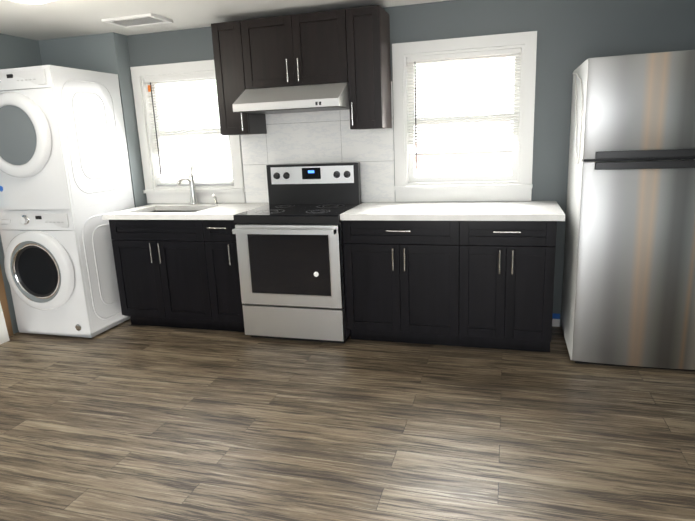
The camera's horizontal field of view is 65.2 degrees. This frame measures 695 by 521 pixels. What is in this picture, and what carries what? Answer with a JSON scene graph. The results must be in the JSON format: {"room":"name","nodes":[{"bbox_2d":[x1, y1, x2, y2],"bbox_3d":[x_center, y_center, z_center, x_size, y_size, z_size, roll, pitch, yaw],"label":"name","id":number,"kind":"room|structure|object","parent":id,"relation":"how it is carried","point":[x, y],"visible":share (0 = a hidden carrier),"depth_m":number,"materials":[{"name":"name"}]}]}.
{"room":"kitchen and laundry room","nodes":[
{"label":"kitchen and laundry room","id":0,"kind":"room"},
{"bbox_2d":[0,33,41,333],"bbox_3d":[-3.338,-0.050,2.059,0.150,2.275,6.000,1,13,16],"label":"wall","id":1,"kind":"structure","parent":0,"point":[17,52],"depth_m":4.24,"materials":[{"name":"paint"}]},
{"bbox_2d":[38,32,147,206],"bbox_3d":[-2.107,-0.699,4.663,0.730,2.275,0.160,1,13,16],"label":"wall","id":2,"kind":"structure","parent":0,"point":[106,52],"depth_m":4.38,"materials":[{"name":"paint"}]},
{"bbox_2d":[0,0,448,40],"bbox_3d":[-0.751,-1.142,1.028,5.640,0.100,6.300,1,13,16],"label":"ceiling","id":3,"kind":"structure","parent":0,"point":[55,19],"depth_m":3.68,"materials":[{"name":"white paint"}]},
{"bbox_2d":[11,0,53,3],"bbox_3d":[-1.745,-1.454,2.960,0.350,0.071,0.350,1,13,16],"label":"flush ceiling light","id":4,"kind":"object","parent":3,"relation":"attached to","point":[33,1],"visible":1,"depth_m":3.00,"materials":[{"name":"white"}]},
{"bbox_2d":[101,13,172,27],"bbox_3d":[-1.483,-1.695,3.842,0.400,0.017,0.260,1,13,16],"label":"ceiling vent","id":5,"kind":"object","parent":3,"relation":"in","point":[140,20],"visible":1,"depth_m":3.82,"materials":[{"name":"white metal"}]},
{"bbox_2d":[0,319,694,520],"bbox_3d":[-0.654,1.171,1.559,5.640,0.100,6.300,1,13,16],"label":"floor","id":6,"kind":"structure","parent":0,"point":[126,420],"depth_m":2.66,"materials":[{"name":"brown wood"}]},
{"bbox_2d":[0,266,13,343],"bbox_3d":[-2.654,0.025,3.970,0.098,1.220,0.315,1,13,16],"label":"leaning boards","id":7,"kind":"object","parent":6,"relation":"on","point":[6,330],"visible":1,"depth_m":4.15,"materials":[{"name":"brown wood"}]},
{"bbox_2d":[0,198,134,337],"bbox_3d":[-2.188,0.040,4.357,0.690,0.980,0.761,1,13,16],"label":"washer","id":8,"kind":"object","parent":6,"relation":"on","point":[60,270],"visible":0.75,"depth_m":4.05,"materials":[{"name":"white metal"}]},
{"bbox_2d":[0,65,133,209],"bbox_3d":[-2.228,-0.915,4.138,0.690,0.980,0.761,1,13,16],"label":"dryer","id":9,"kind":"object","parent":8,"relation":"on","point":[63,144],"visible":1,"depth_m":3.86,"materials":[{"name":"white metal"}]},
{"bbox_2d":[109,220,244,331],"bbox_3d":[-1.194,0.063,4.310,1.081,0.875,0.634,1,13,16],"label":"base cabinet","id":10,"kind":"object","parent":6,"relation":"on","point":[185,274],"visible":0.81,"depth_m":4.05,"materials":[{"name":"black wood"}]},
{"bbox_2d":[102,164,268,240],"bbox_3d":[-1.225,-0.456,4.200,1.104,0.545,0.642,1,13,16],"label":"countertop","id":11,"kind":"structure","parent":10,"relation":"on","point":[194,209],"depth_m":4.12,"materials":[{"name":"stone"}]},
{"bbox_2d":[232,162,361,342],"bbox_3d":[-0.331,-0.071,3.965,0.758,1.218,0.705,1,13,16],"label":"stove","id":12,"kind":"object","parent":6,"relation":"on","point":[289,241],"visible":0.98,"depth_m":3.76,"materials":[{"name":"silver metal"}]},
{"bbox_2d":[342,220,469,346],"bbox_3d":[0.457,0.099,3.850,0.823,0.876,0.596,1,13,16],"label":"base cabinet","id":13,"kind":"object","parent":6,"relation":"on","point":[406,281],"depth_m":3.57,"materials":[{"name":"black wood"}]},
{"bbox_2d":[470,221,556,351],"bbox_3d":[1.042,0.113,3.681,0.627,0.876,0.596,1,13,16],"label":"base cabinet","id":14,"kind":"object","parent":6,"relation":"on","point":[483,284],"depth_m":3.38,"materials":[{"name":"black wood"}]},
{"bbox_2d":[340,201,564,220],"bbox_3d":[0.699,-0.338,3.658,1.374,0.039,0.642,1,13,16],"label":"countertop","id":15,"kind":"structure","parent":14,"relation":"on","point":[483,211],"depth_m":3.49,"materials":[{"name":"stone"}]},
{"bbox_2d":[561,50,694,370],"bbox_3d":[1.775,-0.286,3.256,0.812,1.782,0.767,1,13,16],"label":"fridge","id":16,"kind":"object","parent":6,"relation":"on","point":[628,294],"visible":1,"depth_m":2.96,"materials":[{"name":"grey metal"}]},
{"bbox_2d":[127,0,694,325],"bbox_3d":[0.148,-0.679,4.166,5.640,2.275,0.150,1,13,16],"label":"wall","id":17,"kind":"structure","parent":0,"point":[572,35],"depth_m":3.62,"materials":[{"name":"paint"}]},
{"bbox_2d":[130,60,245,202],"bbox_3d":[-1.281,-1.037,4.479,0.932,1.112,0.195,1,13,16],"label":"window","id":18,"kind":"structure","parent":17,"relation":"in","point":[160,189],"depth_m":4.46,"materials":[{"name":"white"}]},
{"bbox_2d":[211,5,391,134],"bbox_3d":[-0.327,-1.314,3.873,1.220,0.770,0.353,1,13,16],"label":"upper cabinet","id":19,"kind":"object","parent":17,"relation":"attached to","point":[351,46],"visible":1,"depth_m":3.70,"materials":[{"name":"brown wood"}]},
{"bbox_2d":[232,82,348,113],"bbox_3d":[-0.346,-1.139,3.823,0.756,0.165,0.537,1,13,16],"label":"range hood","id":20,"kind":"object","parent":19,"relation":"attached to","point":[310,98],"visible":0.92,"depth_m":3.64,"materials":[{"name":"silver metal"}]},
{"bbox_2d":[240,81,394,202],"bbox_3d":[-0.252,-0.875,4.151,1.230,0.864,0.006,1,13,16],"label":"backsplash","id":21,"kind":"structure","parent":17,"relation":"attached to","point":[312,137],"depth_m":4.12,"materials":[{"name":"tile"}]},
{"bbox_2d":[392,31,536,201],"bbox_3d":[0.818,-0.985,3.870,0.972,1.112,0.195,1,13,16],"label":"window","id":22,"kind":"structure","parent":17,"relation":"in","point":[517,184],"depth_m":3.82,"materials":[{"name":"white"}]},
{"bbox_2d":[552,313,559,326],"bbox_3d":[-0.658,1.074,1.536,5.339,0.100,5.999,1,13,16],"label":"baseboard","id":23,"kind":"structure","parent":17,"relation":"attached to","point":[555,320],"depth_m":3.94,"materials":[{"name":"white"}]},
{"label":"outside","id":24,"kind":"structure","parent":0,"visible":0},
{"bbox_2d":[156,57,514,180],"bbox_3d":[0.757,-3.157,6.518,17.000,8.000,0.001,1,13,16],"label":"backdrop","id":25,"kind":"structure","parent":24,"point":[475,164],"depth_m":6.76,"materials":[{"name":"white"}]}
]}

